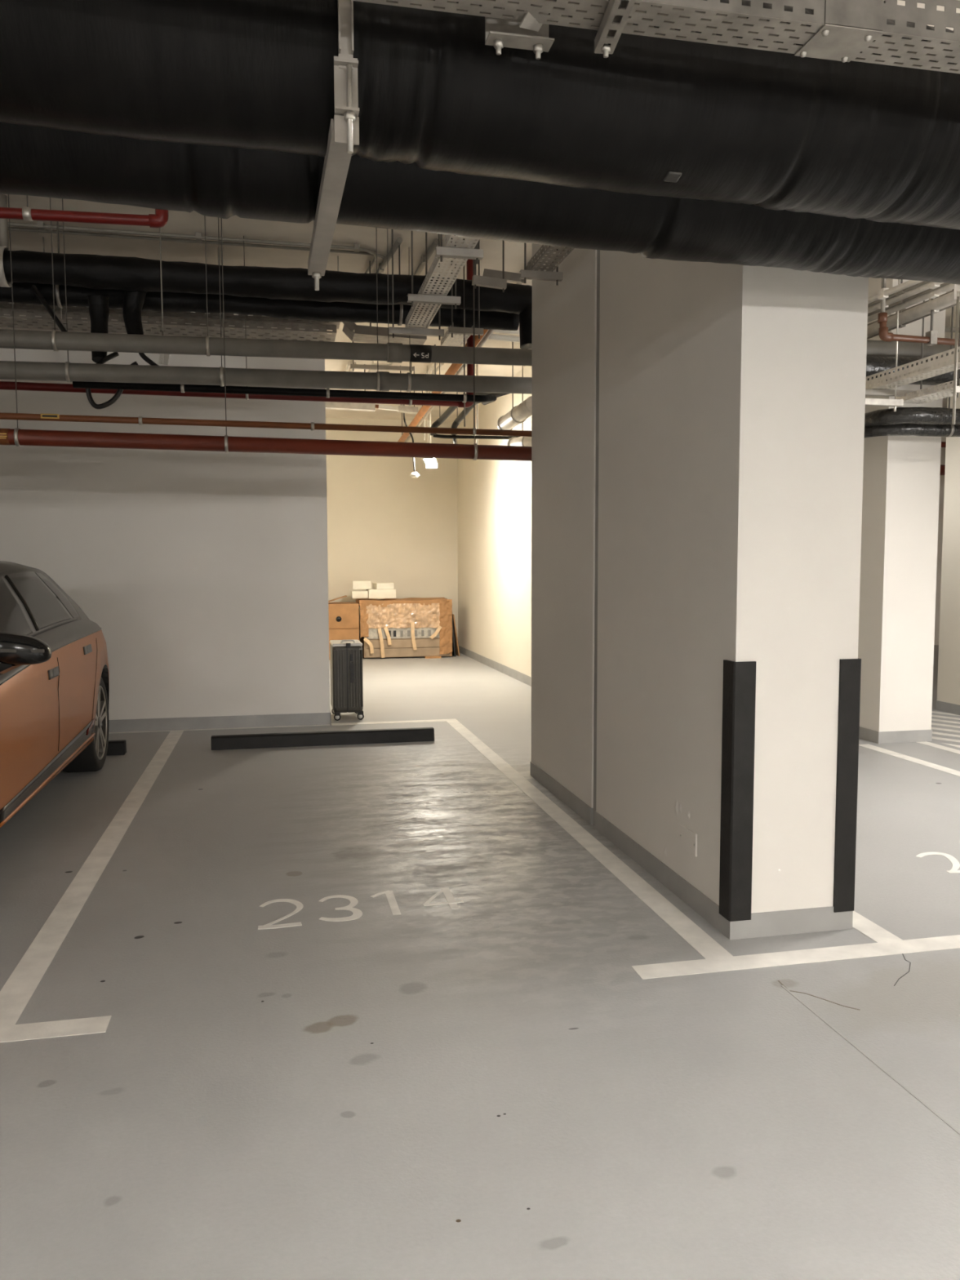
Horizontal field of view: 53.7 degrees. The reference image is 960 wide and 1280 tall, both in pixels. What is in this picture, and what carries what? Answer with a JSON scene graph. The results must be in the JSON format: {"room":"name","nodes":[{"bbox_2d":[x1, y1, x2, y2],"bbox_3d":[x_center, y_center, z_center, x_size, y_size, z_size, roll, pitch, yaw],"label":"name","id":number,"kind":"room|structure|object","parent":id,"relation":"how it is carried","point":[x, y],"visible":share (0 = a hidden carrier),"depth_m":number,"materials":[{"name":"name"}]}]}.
{"room":"parking garage","nodes":[
{"label":"parking garage","id":0,"kind":"room"},
{"bbox_2d":[0,302,329,719],"bbox_3d":[-8.043,-1.072,7.610,13.460,4.000,0.250,-1,5,-12],"label":"wall","id":1,"kind":"structure","parent":0,"point":[202,575],"depth_m":8.65,"materials":[{"name":"paint"}]},
{"bbox_2d":[108,710,331,732],"bbox_3d":[-8.033,0.865,7.757,13.468,0.115,0.258,-1,5,-12],"label":"baseboard","id":2,"kind":"structure","parent":1,"relation":"attached to","point":[315,718],"depth_m":8.81,"materials":[{"name":"grey paint"}]},
{"bbox_2d":[325,417,457,640],"bbox_3d":[-2.220,-1.762,16.284,4.170,4.000,0.250,-1,5,-12],"label":"wall","id":3,"kind":"structure","parent":0,"point":[385,524],"depth_m":16.27,"materials":[{"name":"beige paint"}]},
{"bbox_2d":[0,644,959,1279],"bbox_3d":[0.150,1.274,4.232,28.000,0.203,26.000,-1,5,-12],"label":"floor","id":4,"kind":"structure","parent":0,"point":[401,1011],"depth_m":3.05,"materials":[{"name":"grey paint"}]},
{"bbox_2d":[0,560,109,828],"bbox_3d":[-3.391,0.310,5.299,2.420,1.577,5.440,-1,5,-12],"label":"car","id":5,"kind":"object","parent":4,"relation":"on","point":[55,668],"visible":1,"depth_m":5.45,"materials":[{"name":"orange metal"}]},
{"bbox_2d":[0,632,52,675],"bbox_3d":[-2.113,0.077,4.285,0.330,0.225,0.185,-1,5,-12],"label":"mirror","id":6,"kind":"object","parent":5,"relation":"attached to","point":[16,651],"depth_m":4.22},
{"bbox_2d":[106,739,126,755],"bbox_3d":[-3.823,0.882,7.436,1.970,0.108,0.109,-1,5,-12],"label":"wheel stop","id":7,"kind":"object","parent":4,"relation":"on","point":[114,747],"visible":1,"depth_m":7.58,"materials":[{"name":"black rubber"}]},
{"bbox_2d":[210,727,434,750],"bbox_3d":[-1.311,0.830,8.018,1.857,0.108,0.109,-1,5,-12],"label":"wheel stop","id":8,"kind":"object","parent":4,"relation":"on","point":[418,734],"visible":1,"depth_m":7.97,"materials":[{"name":"black rubber"}]},
{"bbox_2d":[328,595,359,660],"bbox_3d":[-2.380,-0.221,15.597,0.715,1.034,0.756,-1,5,-12],"label":"cardboard box","id":9,"kind":"object","parent":4,"relation":"on","point":[344,617],"visible":0.56,"depth_m":15.25,"materials":[{"name":"brown cardboard"}]},
{"bbox_2d":[329,639,364,720],"bbox_3d":[-1.328,0.378,9.447,0.301,0.789,0.518,-1,5,-12],"label":"suitcase","id":10,"kind":"object","parent":4,"relation":"on","point":[345,655],"visible":1,"depth_m":9.21,"materials":[{"name":"black plastic"}]},
{"bbox_2d":[355,597,452,658],"bbox_3d":[-1.270,-0.208,15.793,1.523,0.973,0.866,-1,5,-12],"label":"crate","id":11,"kind":"object","parent":4,"relation":"on","point":[409,627],"visible":0.98,"depth_m":15.47,"materials":[{"name":"brown wood"}]},
{"bbox_2d":[351,590,368,598],"bbox_3d":[-1.982,-0.749,15.567,0.260,0.120,0.260,-1,5,-12],"label":"packet","id":12,"kind":"object","parent":11,"relation":"on","point":[357,593],"visible":1,"depth_m":15.45,"materials":[{"name":"white cardboard"}]},
{"bbox_2d":[352,581,371,589],"bbox_3d":[-1.936,-0.903,15.575,0.300,0.130,0.260,-1,4,-5],"label":"packet","id":13,"kind":"object","parent":12,"relation":"on","point":[356,584],"visible":1,"depth_m":15.45,"materials":[{"name":"white cardboard"}]},
{"bbox_2d":[366,589,395,598],"bbox_3d":[-1.631,-0.762,15.620,0.450,0.150,0.260,-1,5,-16],"label":"packet","id":14,"kind":"object","parent":11,"relation":"on","point":[372,593],"visible":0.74,"depth_m":15.49,"materials":[{"name":"white cardboard"}]},
{"bbox_2d":[373,582,393,589],"bbox_3d":[-1.597,-0.891,15.638,0.290,0.100,0.260,-2,5,-21],"label":"packet","id":15,"kind":"object","parent":14,"relation":"on","point":[375,585],"visible":1,"depth_m":15.52,"materials":[{"name":"white cardboard"}]},
{"bbox_2d":[452,617,456,656],"bbox_3d":[-0.503,-0.142,16.032,0.090,0.802,0.550,-1,5,-12],"label":"leaning board","id":16,"kind":"object","parent":4,"relation":"on","point":[453,637],"visible":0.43,"depth_m":15.79,"materials":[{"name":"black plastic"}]},
{"bbox_2d":[452,613,459,656],"bbox_3d":[-0.445,-0.096,16.078,0.115,0.703,0.500,-1,5,-12],"label":"leaning board","id":17,"kind":"object","parent":4,"relation":"on","point":[457,651],"visible":0.5,"depth_m":15.87,"materials":[{"name":"wood"}]},
{"bbox_2d":[529,243,596,825],"bbox_3d":[0.766,-0.975,6.064,0.549,4.000,1.357,-1,5,-12],"label":"wall","id":18,"kind":"structure","parent":4,"relation":"on","point":[563,372],"depth_m":5.91,"materials":[{"name":"paint"}]},
{"bbox_2d":[593,249,868,939],"bbox_3d":[1.086,-0.859,4.562,0.549,4.000,1.748,-1,5,-12],"label":"column","id":19,"kind":"structure","parent":4,"relation":"on","point":[731,397],"depth_m":3.87,"materials":[{"name":"paint"}]},
{"bbox_2d":[680,824,697,857],"bbox_3d":[0.919,0.885,4.186,0.010,0.100,0.167,-1,5,-12],"label":"socket plate","id":20,"kind":"object","parent":19,"relation":"attached to","point":[688,838],"visible":1,"depth_m":4.17,"materials":[{"name":"paint"}]},
{"bbox_2d":[719,659,755,921],"bbox_3d":[1.035,0.603,3.810,0.094,1.045,0.094,-1,5,-12],"label":"guard","id":21,"kind":"object","parent":19,"relation":"attached to","point":[739,687],"visible":1,"depth_m":3.77,"materials":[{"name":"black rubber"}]},
{"bbox_2d":[832,657,861,912],"bbox_3d":[1.491,0.595,3.907,0.094,1.045,0.094,-1,5,-12],"label":"guard","id":22,"kind":"object","parent":19,"relation":"attached to","point":[850,669],"visible":0.91,"depth_m":3.86,"materials":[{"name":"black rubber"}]},
{"bbox_2d":[857,277,946,743],"bbox_3d":[3.507,-1.159,8.339,0.512,4.000,0.932,-1,5,-12],"label":"column","id":23,"kind":"structure","parent":4,"relation":"on","point":[900,497],"depth_m":7.96,"materials":[{"name":"paint"}]},
{"bbox_2d":[935,312,959,715],"bbox_3d":[5.237,-1.223,9.098,0.752,4.000,1.362,-1,5,-12],"label":"column","id":24,"kind":"structure","parent":4,"relation":"on","point":[948,700],"depth_m":9.59,"materials":[{"name":"beige paint"}]},
{"bbox_2d":[1,0,959,421],"bbox_3d":[0.139,-2.937,3.905,28.000,0.250,26.000,-1,5,-12],"label":"ceiling","id":25,"kind":"structure","parent":0,"point":[179,222],"depth_m":7.44,"materials":[{"name":"concrete"}]},
{"bbox_2d":[0,193,13,287],"bbox_3d":[-3.225,-2.697,6.405,0.070,0.598,0.260,-1,5,-12],"label":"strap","id":26,"kind":"object","parent":25,"relation":"hanging from","point":[4,242],"visible":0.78,"depth_m":6.37,"materials":[{"name":"metal"}]},
{"bbox_2d":[0,195,168,227],"bbox_3d":[-3.180,-2.633,5.271,2.758,0.550,0.074,-1,5,-12],"label":"pipe","id":27,"kind":"object","parent":25,"relation":"hanging from","point":[160,219],"visible":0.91,"depth_m":5.46,"materials":[{"name":"red metal"}]},
{"bbox_2d":[158,227,169,364],"bbox_3d":[-2.189,-2.457,6.521,0.081,1.100,0.030,-1,5,-12],"label":"rod","id":28,"kind":"object","parent":25,"relation":"hanging from","point":[165,357],"visible":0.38,"depth_m":6.54,"materials":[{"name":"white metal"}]},
{"bbox_2d":[0,238,340,342],"bbox_3d":[-4.382,-2.752,7.172,6.503,0.602,0.376,-1,5,-12],"label":"cable tray","id":29,"kind":"object","parent":25,"relation":"hanging from","point":[30,322],"visible":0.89,"depth_m":7.55,"materials":[{"name":"metal"}]},
{"bbox_2d":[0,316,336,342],"bbox_3d":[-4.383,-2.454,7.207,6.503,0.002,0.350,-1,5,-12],"label":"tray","id":30,"kind":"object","parent":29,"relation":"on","point":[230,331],"depth_m":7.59,"materials":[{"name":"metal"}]},
{"bbox_2d":[0,236,340,328],"bbox_3d":[-4.363,-2.810,7.171,6.542,0.487,0.376,-1,5,-12],"label":"cable tray","id":31,"kind":"object","parent":25,"relation":"hanging from","point":[3,304],"visible":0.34,"depth_m":7.58,"materials":[{"name":"metal"}]},
{"bbox_2d":[8,221,377,273],"bbox_3d":[-2.666,-3.019,7.006,4.055,0.044,0.898,-2,5,-26],"label":"conduit","id":32,"kind":"object","parent":25,"relation":"attached to","point":[41,225],"visible":0.86,"depth_m":7.08,"materials":[{"name":"metal"}]},
{"bbox_2d":[8,226,386,266],"bbox_3d":[-2.663,-3.023,7.111,4.127,0.024,0.783,-2,5,-24],"label":"conduit","id":33,"kind":"object","parent":25,"relation":"attached to","point":[15,228],"visible":0.73,"depth_m":7.17,"materials":[{"name":"metal"}]},
{"bbox_2d":[0,235,473,407],"bbox_3d":[-8.618,-2.319,5.776,17.536,1.227,0.074,-1,5,-12],"label":"pipe","id":34,"kind":"object","parent":25,"relation":"hanging from","point":[8,385],"visible":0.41,"depth_m":7.25,"materials":[{"name":"metal"}]},
{"bbox_2d":[0,221,519,330],"bbox_3d":[-4.298,-2.675,6.486,9.380,0.650,0.212,-1,5,-12],"label":"pipe","id":35,"kind":"object","parent":25,"relation":"hanging from","point":[23,293],"visible":0.59,"depth_m":7.01,"materials":[{"name":"metal"}]},
{"bbox_2d":[31,284,66,331],"bbox_3d":[-2.946,-2.227,6.493,0.490,0.494,0.064,3,6,37],"label":"cable","id":36,"kind":"object","parent":35,"relation":"attached to","point":[33,287],"visible":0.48,"depth_m":6.49,"materials":[{"name":"black plastic"}]},
{"bbox_2d":[0,198,531,394],"bbox_3d":[-4.350,-2.300,5.970,12.051,1.317,0.136,-1,5,-12],"label":"drain pipe","id":37,"kind":"object","parent":25,"relation":"hanging from","point":[67,371],"visible":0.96,"depth_m":6.55,"materials":[{"name":"grey plastic"}]},
{"bbox_2d":[0,194,531,461],"bbox_3d":[-4.300,-2.062,5.753,12.051,1.758,0.117,-1,5,-12],"label":"pipe","id":38,"kind":"object","parent":25,"relation":"hanging from","point":[17,437],"visible":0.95,"depth_m":6.35,"materials":[{"name":"metal"}]},
{"bbox_2d":[0,246,531,436],"bbox_3d":[-4.291,-2.144,5.707,12.050,1.587,0.056,-1,5,-12],"label":"gas pipe","id":39,"kind":"object","parent":25,"relation":"hanging from","point":[140,420],"visible":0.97,"depth_m":6.37,"materials":[{"name":"metal"}]},
{"bbox_2d":[0,197,532,365],"bbox_3d":[-4.319,-2.373,5.817,12.051,1.148,0.133,-1,5,-12],"label":"drain pipe","id":40,"kind":"object","parent":25,"relation":"hanging from","point":[55,340],"visible":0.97,"depth_m":6.40,"materials":[{"name":"grey plastic"}]},
{"bbox_2d":[3,231,532,349],"bbox_3d":[-4.152,-2.558,6.216,9.551,0.842,0.239,-1,5,-12],"label":"pipe","id":41,"kind":"object","parent":25,"relation":"hanging from","point":[97,272],"visible":0.83,"depth_m":6.67,"materials":[{"name":"metal"}]},
{"bbox_2d":[85,294,137,408],"bbox_3d":[-2.575,-2.014,6.655,0.353,0.817,0.295,-1,5,-12],"label":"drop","id":42,"kind":"object","parent":41,"relation":"attached to","point":[99,310],"visible":0.68,"depth_m":6.62,"materials":[{"name":"black plastic"}]},
{"bbox_2d":[122,290,159,365],"bbox_3d":[-2.393,-2.199,6.670,0.169,0.623,0.340,-3,6,-37],"label":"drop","id":43,"kind":"object","parent":41,"relation":"attached to","point":[133,300],"visible":0.65,"depth_m":6.67,"materials":[{"name":"black plastic"}]},
{"bbox_2d":[72,238,496,404],"bbox_3d":[-1.350,-2.399,6.989,3.019,1.293,0.650,-1,5,-12],"label":"pipe","id":44,"kind":"object","parent":25,"relation":"hanging from","point":[484,399],"visible":0.94,"depth_m":6.72,"materials":[{"name":"metal"}]},
{"bbox_2d":[307,0,359,290],"bbox_3d":[-0.429,-1.915,2.623,0.058,1.585,1.234,-1,5,-13],"label":"hanger","id":45,"kind":"object","parent":25,"relation":"hanging from","point":[344,131],"visible":0.96,"depth_m":2.22,"materials":[{"name":"grey paint"}]},
{"bbox_2d":[325,364,375,412],"bbox_3d":[-1.891,-3.124,11.660,1.184,0.569,0.130,-1,5,-12],"label":"trunking","id":46,"kind":"object","parent":25,"relation":"hanging from","point":[329,405],"visible":0.42,"depth_m":11.69,"materials":[{"name":"metal"}]},
{"bbox_2d":[350,341,413,373],"bbox_3d":[-1.142,-3.149,10.709,0.696,0.375,0.807,-1,5,-12],"label":"cable tray","id":47,"kind":"object","parent":25,"relation":"hanging from","point":[381,367],"visible":0.55,"depth_m":10.38,"materials":[{"name":"metal"}]},
{"bbox_2d":[369,364,391,372],"bbox_3d":[-1.141,-3.037,10.718,0.196,0.002,0.807,-1,5,-12],"label":"tray","id":48,"kind":"object","parent":47,"relation":"on","point":[380,366],"depth_m":10.38,"materials":[{"name":"metal"}]},
{"bbox_2d":[342,260,426,344],"bbox_3d":[-0.816,-2.818,7.952,0.709,0.610,0.286,-1,5,-12],"label":"tray elbow","id":49,"kind":"object","parent":25,"relation":"hanging from","point":[367,334],"visible":0.67,"depth_m":7.88,"materials":[{"name":"grey paint"}]},
{"bbox_2d":[342,324,426,344],"bbox_3d":[-0.807,-2.570,7.976,0.680,0.106,0.280,-1,5,-12],"label":"tray","id":50,"kind":"object","parent":49,"relation":"on","point":[367,334],"depth_m":7.89,"materials":[{"name":"metal"}]},
{"bbox_2d":[375,237,402,273],"bbox_3d":[-0.883,-3.107,8.105,0.059,0.056,1.922,-1,5,-16],"label":"conduit","id":51,"kind":"object","parent":25,"relation":"attached to","point":[382,265],"visible":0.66,"depth_m":7.52,"materials":[{"name":"grey metal"}]},
{"bbox_2d":[375,366,417,413],"bbox_3d":[-1.057,-3.134,11.837,0.553,0.581,0.120,-1,5,-12],"label":"trunking","id":52,"kind":"object","parent":25,"relation":"hanging from","point":[402,409],"visible":0.78,"depth_m":11.83,"materials":[{"name":"metal"}]},
{"bbox_2d":[403,404,419,477],"bbox_3d":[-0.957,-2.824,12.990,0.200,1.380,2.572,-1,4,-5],"label":"sensor","id":53,"kind":"object","parent":25,"relation":"hanging from","point":[414,474],"visible":0.58,"depth_m":11.94,"materials":[{"name":"white plastic"}]},
{"bbox_2d":[413,238,438,275],"bbox_3d":[-0.502,-3.093,7.903,0.053,0.056,1.417,-1,5,-14],"label":"conduit","id":54,"kind":"object","parent":25,"relation":"attached to","point":[435,242],"visible":0.57,"depth_m":7.56,"materials":[{"name":"grey metal"}]},
{"bbox_2d":[421,365,437,468],"bbox_3d":[-0.656,-2.872,12.251,0.150,1.170,1.124,0,4,0],"label":"lamp","id":55,"kind":"object","parent":25,"relation":"hanging from","point":[431,463],"visible":0.59,"depth_m":12.33,"materials":[{"name":"white plastic"}]},
{"bbox_2d":[423,457,436,467],"bbox_3d":[-0.655,-2.321,12.294,0.138,0.055,1.067,0,4,0],"label":"diffuser","id":56,"kind":"object","parent":55,"relation":"attached to","point":[430,462],"depth_m":12.33,"materials":[{"name":"white plastic"}]},
{"bbox_2d":[428,391,431,443],"bbox_3d":[-0.665,-3.045,12.543,0.022,0.870,0.022,1,5,10],"label":"conduit","id":57,"kind":"object","parent":25,"relation":"hanging from","point":[429,414],"visible":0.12,"depth_m":12.55,"materials":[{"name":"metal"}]},
{"bbox_2d":[388,229,483,340],"bbox_3d":[-0.221,-2.508,5.655,0.395,0.875,2.300,-1,5,-12],"label":"cable tray","id":58,"kind":"object","parent":25,"relation":"hanging from","point":[463,253],"visible":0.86,"depth_m":5.91,"materials":[{"name":"metal"}]},
{"bbox_2d":[397,329,488,442],"bbox_3d":[-0.640,-3.101,11.468,0.084,0.592,7.567,-1,5,-10],"label":"pipe","id":59,"kind":"object","parent":25,"relation":"hanging from","point":[454,367],"visible":0.42,"depth_m":11.46,"materials":[{"name":"metal"}]},
{"bbox_2d":[404,329,494,442],"bbox_3d":[-0.523,-3.139,11.490,0.038,0.520,7.567,-1,5,-10],"label":"cable tray","id":60,"kind":"object","parent":25,"relation":"hanging from","point":[489,332],"visible":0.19,"depth_m":9.71,"materials":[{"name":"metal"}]},
{"bbox_2d":[440,237,483,346],"bbox_3d":[-0.168,-2.656,7.230,0.262,0.825,0.629,-1,5,-12],"label":"cable tray","id":61,"kind":"object","parent":25,"relation":"hanging from","point":[455,331],"visible":0.88,"depth_m":6.97,"materials":[{"name":"metal"}]},
{"bbox_2d":[440,333,471,346],"bbox_3d":[-0.176,-2.322,7.296,0.162,0.002,0.546,-1,5,-12],"label":"tray","id":62,"kind":"object","parent":61,"relation":"on","point":[466,336],"depth_m":7.37,"materials":[{"name":"metal"}]},
{"bbox_2d":[462,238,465,426],"bbox_3d":[-0.120,-2.360,7.277,0.012,1.422,0.012,-1,5,-12],"label":"rod","id":63,"kind":"object","parent":25,"relation":"hanging from","point":[463,238],"visible":0.35,"depth_m":7.32,"materials":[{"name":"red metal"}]},
{"bbox_2d":[430,363,519,439],"bbox_3d":[0.151,-2.828,10.491,1.174,0.990,1.646,-1,5,-12],"label":"pipe","id":64,"kind":"object","parent":25,"relation":"hanging from","point":[442,418],"visible":0.64,"depth_m":11.18,"materials":[{"name":"metal"}]},
{"bbox_2d":[475,364,478,444],"bbox_3d":[-0.034,-2.880,11.460,0.022,1.035,0.022,1,5,10],"label":"conduit","id":65,"kind":"object","parent":25,"relation":"hanging from","point":[477,365],"visible":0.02,"depth_m":11.46,"materials":[{"name":"metal"}]},
{"bbox_2d":[0,0,959,230],"bbox_3d":[0.450,-1.964,2.530,8.440,1.478,0.512,-1,5,-15],"label":"pipe","id":66,"kind":"object","parent":25,"relation":"hanging from","point":[660,117],"visible":0.88,"depth_m":2.30,"materials":[{"name":"metal"}]},
{"bbox_2d":[0,122,959,284],"bbox_3d":[0.346,-2.003,3.015,8.444,1.475,0.462,-1,5,-16],"label":"pipe","id":67,"kind":"object","parent":25,"relation":"hanging from","point":[223,182],"visible":0.42,"depth_m":2.85,"materials":[{"name":"metal"}]},
{"bbox_2d":[451,370,508,444],"bbox_3d":[-0.006,-2.815,10.639,0.212,1.036,2.041,-2,5,-22],"label":"pipe","id":68,"kind":"object","parent":25,"relation":"hanging from","point":[460,418],"visible":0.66,"depth_m":11.00,"materials":[{"name":"metal"}]},
{"bbox_2d":[440,328,519,342],"bbox_3d":[0.311,-3.114,9.567,1.440,0.276,0.058,-1,5,-12],"label":"pipe","id":69,"kind":"object","parent":25,"relation":"hanging from","point":[493,336],"visible":0.22,"depth_m":9.53,"materials":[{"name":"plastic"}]},
{"bbox_2d":[443,325,519,334],"bbox_3d":[0.311,-3.153,9.564,1.439,0.198,0.088,-1,5,-12],"label":"pipe","id":70,"kind":"object","parent":25,"relation":"hanging from","point":[514,332],"visible":0.07,"depth_m":9.54,"materials":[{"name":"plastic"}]},
{"bbox_2d":[471,240,524,292],"bbox_3d":[0.107,-2.642,6.279,0.364,0.707,0.246,-1,5,-12],"label":"hanger","id":71,"kind":"object","parent":25,"relation":"hanging from","point":[491,278],"visible":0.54,"depth_m":6.19,"materials":[{"name":"grey paint"}]},
{"bbox_2d":[497,342,531,430],"bbox_3d":[0.420,-2.805,10.288,0.194,1.005,0.752,-2,5,-23],"label":"spiral duct","id":72,"kind":"object","parent":25,"relation":"hanging from","point":[518,414],"visible":0.83,"depth_m":10.28,"materials":[{"name":"metal"}]},
{"bbox_2d":[506,365,531,446],"bbox_3d":[0.538,-2.763,10.879,0.194,1.180,0.632,-2,5,-25],"label":"spiral duct","id":73,"kind":"object","parent":25,"relation":"hanging from","point":[519,441],"visible":0.41,"depth_m":10.92,"materials":[{"name":"metal"}]},
{"bbox_2d":[484,4,554,59],"bbox_3d":[0.091,-1.969,1.995,0.144,1.383,0.114,-1,5,-12],"label":"cleat","id":74,"kind":"object","parent":25,"relation":"hanging from","point":[528,33],"visible":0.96,"depth_m":2.08,"materials":[{"name":"metal"}]},
{"bbox_2d":[519,242,574,285],"bbox_3d":[0.461,-2.496,5.158,0.258,0.825,1.045,-1,5,-12],"label":"cable tray","id":75,"kind":"object","parent":25,"relation":"hanging from","point":[536,274],"visible":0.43,"depth_m":5.58,"materials":[{"name":"metal"}]},
{"bbox_2d":[594,0,635,57],"bbox_3d":[0.290,-1.961,1.873,0.042,1.382,0.369,-1,4,-5],"label":"channel","id":76,"kind":"object","parent":25,"relation":"hanging from","point":[617,12],"visible":1,"depth_m":2.01,"materials":[{"name":"metal"}]},
{"bbox_2d":[349,0,959,73],"bbox_3d":[0.310,-1.990,1.975,5.300,1.340,0.126,-1,5,-12],"label":"cable tray","id":77,"kind":"object","parent":25,"relation":"hanging from","point":[839,30],"visible":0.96,"depth_m":2.08,"materials":[{"name":"metal"}]},
{"bbox_2d":[865,279,903,411],"bbox_3d":[2.841,-2.346,6.782,0.442,1.388,0.050,-1,5,-12],"label":"strut","id":78,"kind":"object","parent":25,"relation":"hanging from","point":[895,402],"visible":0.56,"depth_m":6.83,"materials":[{"name":"metal"}]},
{"bbox_2d":[867,278,923,303],"bbox_3d":[2.877,-2.634,5.946,0.044,0.686,1.792,-1,5,-15],"label":"conduit","id":79,"kind":"object","parent":25,"relation":"hanging from","point":[883,293],"visible":0.25,"depth_m":6.38,"materials":[{"name":"metal"}]},
{"bbox_2d":[867,279,929,306],"bbox_3d":[2.959,-2.662,6.120,0.043,0.656,1.844,-1,5,-15],"label":"conduit","id":80,"kind":"object","parent":25,"relation":"hanging from","point":[902,291],"visible":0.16,"depth_m":6.45,"materials":[{"name":"metal"}]},
{"bbox_2d":[867,281,944,313],"bbox_3d":[2.977,-2.649,6.154,0.048,0.688,1.881,-1,5,-14],"label":"conduit","id":81,"kind":"object","parent":25,"relation":"hanging from","point":[931,285],"visible":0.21,"depth_m":6.43,"materials":[{"name":"metal"}]},
{"bbox_2d":[867,282,950,316],"bbox_3d":[3.064,-2.679,6.337,0.042,0.656,1.939,-1,5,-14],"label":"conduit","id":82,"kind":"object","parent":25,"relation":"hanging from","point":[902,301],"visible":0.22,"depth_m":6.62,"materials":[{"name":"grey metal"}]},
{"bbox_2d":[866,289,954,325],"bbox_3d":[3.192,-2.701,6.604,0.041,0.656,2.061,-1,5,-13],"label":"conduit","id":83,"kind":"object","parent":25,"relation":"hanging from","point":[903,309],"visible":0.24,"depth_m":6.93,"materials":[{"name":"grey metal"}]},
{"bbox_2d":[864,406,959,426],"bbox_3d":[5.186,-2.515,9.132,4.977,1.428,3.171,-1,5,-12],"label":"duct","id":84,"kind":"object","parent":25,"relation":"hanging from","point":[922,415],"visible":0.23,"depth_m":7.23,"materials":[{"name":"black metal"}]},
{"bbox_2d":[864,288,959,438],"bbox_3d":[5.174,-2.489,9.207,4.970,1.493,3.027,-1,5,-12],"label":"duct","id":85,"kind":"object","parent":25,"relation":"hanging from","point":[901,429],"visible":0.22,"depth_m":7.38,"materials":[{"name":"black metal"}]},
{"bbox_2d":[866,339,958,358],"bbox_3d":[4.851,-2.658,7.751,6.200,0.928,0.190,-1,5,-12],"label":"duct","id":86,"kind":"object","parent":25,"relation":"hanging from","point":[874,348],"visible":0.09,"depth_m":7.37,"materials":[{"name":"metal"}]},
{"bbox_2d":[865,300,959,397],"bbox_3d":[3.156,-2.347,6.055,0.750,1.275,2.050,-1,5,-12],"label":"cable tray","id":87,"kind":"object","parent":25,"relation":"hanging from","point":[940,366],"visible":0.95,"depth_m":6.66,"materials":[{"name":"metal"}]},
{"bbox_2d":[866,355,959,385],"bbox_3d":[4.882,-2.554,7.612,6.200,1.113,0.224,-1,5,-12],"label":"duct","id":88,"kind":"object","parent":25,"relation":"hanging from","point":[874,364],"visible":0.23,"depth_m":7.20,"materials":[{"name":"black metal"}]},
{"bbox_2d":[866,291,959,337],"bbox_3d":[3.197,-2.664,6.612,0.090,0.729,2.108,-1,5,-12],"label":"conduit","id":89,"kind":"object","parent":25,"relation":"hanging from","point":[935,304],"visible":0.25,"depth_m":6.78,"materials":[{"name":"metal"}]},
{"bbox_2d":[866,279,959,339],"bbox_3d":[3.234,-2.674,6.687,0.040,0.722,2.140,-1,5,-12],"label":"conduit","id":90,"kind":"object","parent":25,"relation":"hanging from","point":[901,326],"visible":0.14,"depth_m":6.97,"materials":[{"name":"metal"}]},
{"bbox_2d":[867,283,959,322],"bbox_3d":[3.084,-2.667,6.377,0.048,0.688,1.979,-1,5,-14],"label":"conduit","id":91,"kind":"object","parent":25,"relation":"hanging from","point":[935,293],"visible":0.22,"depth_m":6.57,"materials":[{"name":"metal"}]},
{"bbox_2d":[877,278,959,346],"bbox_3d":[3.979,-2.551,6.804,2.486,0.990,0.062,-1,5,-12],"label":"pipe","id":92,"kind":"object","parent":25,"relation":"hanging from","point":[931,339],"visible":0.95,"depth_m":6.61,"materials":[{"name":"metal"}]},
{"bbox_2d":[877,312,887,323],"bbox_3d":[2.795,-2.235,6.576,0.062,0.060,0.062,-1,5,-12],"label":"socket","id":93,"kind":"object","parent":92,"relation":"attached to","point":[882,317],"depth_m":6.55,"materials":[{"name":"brown metal"}]},
{"bbox_2d":[896,317,959,404],"bbox_3d":[3.454,-2.313,6.121,0.300,1.355,2.050,-1,5,-12],"label":"cable tray","id":94,"kind":"object","parent":25,"relation":"hanging from","point":[932,396],"visible":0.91,"depth_m":6.83,"materials":[{"name":"metal"}]},
{"bbox_2d":[903,387,959,404],"bbox_3d":[3.456,-1.712,6.168,0.220,0.002,2.050,-1,5,-12],"label":"tray","id":95,"kind":"object","parent":94,"relation":"on","point":[947,393],"depth_m":6.89,"materials":[{"name":"metal"}]},
{"bbox_2d":[951,284,959,424],"bbox_3d":[2.924,-2.147,5.790,0.060,1.633,0.018,-1,5,-12],"label":"pipe","id":96,"kind":"object","parent":25,"relation":"hanging from","point":[957,287],"visible":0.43,"depth_m":5.81,"materials":[{"name":"metal"}]},
{"bbox_2d":[457,365,532,676],"bbox_3d":[0.497,-1.511,12.961,0.240,4.000,7.400,-1,5,-12],"label":"wall","id":97,"kind":"structure","parent":0,"point":[494,496],"depth_m":13.61,"materials":[{"name":"beige paint"}]},
{"bbox_2d":[458,645,531,686],"bbox_3d":[0.380,0.428,13.085,0.010,0.115,7.400,-1,5,-12],"label":"baseboard","id":98,"kind":"structure","parent":97,"relation":"attached to","point":[521,677],"depth_m":13.61,"materials":[{"name":"grey paint"}]},
{"bbox_2d":[933,436,946,644],"bbox_3d":[5.682,-1.855,17.219,11.680,4.000,0.300,-1,5,-12],"label":"wall","id":99,"kind":"structure","parent":0,"point":[943,438],"depth_m":17.69,"materials":[{"name":"concrete"}]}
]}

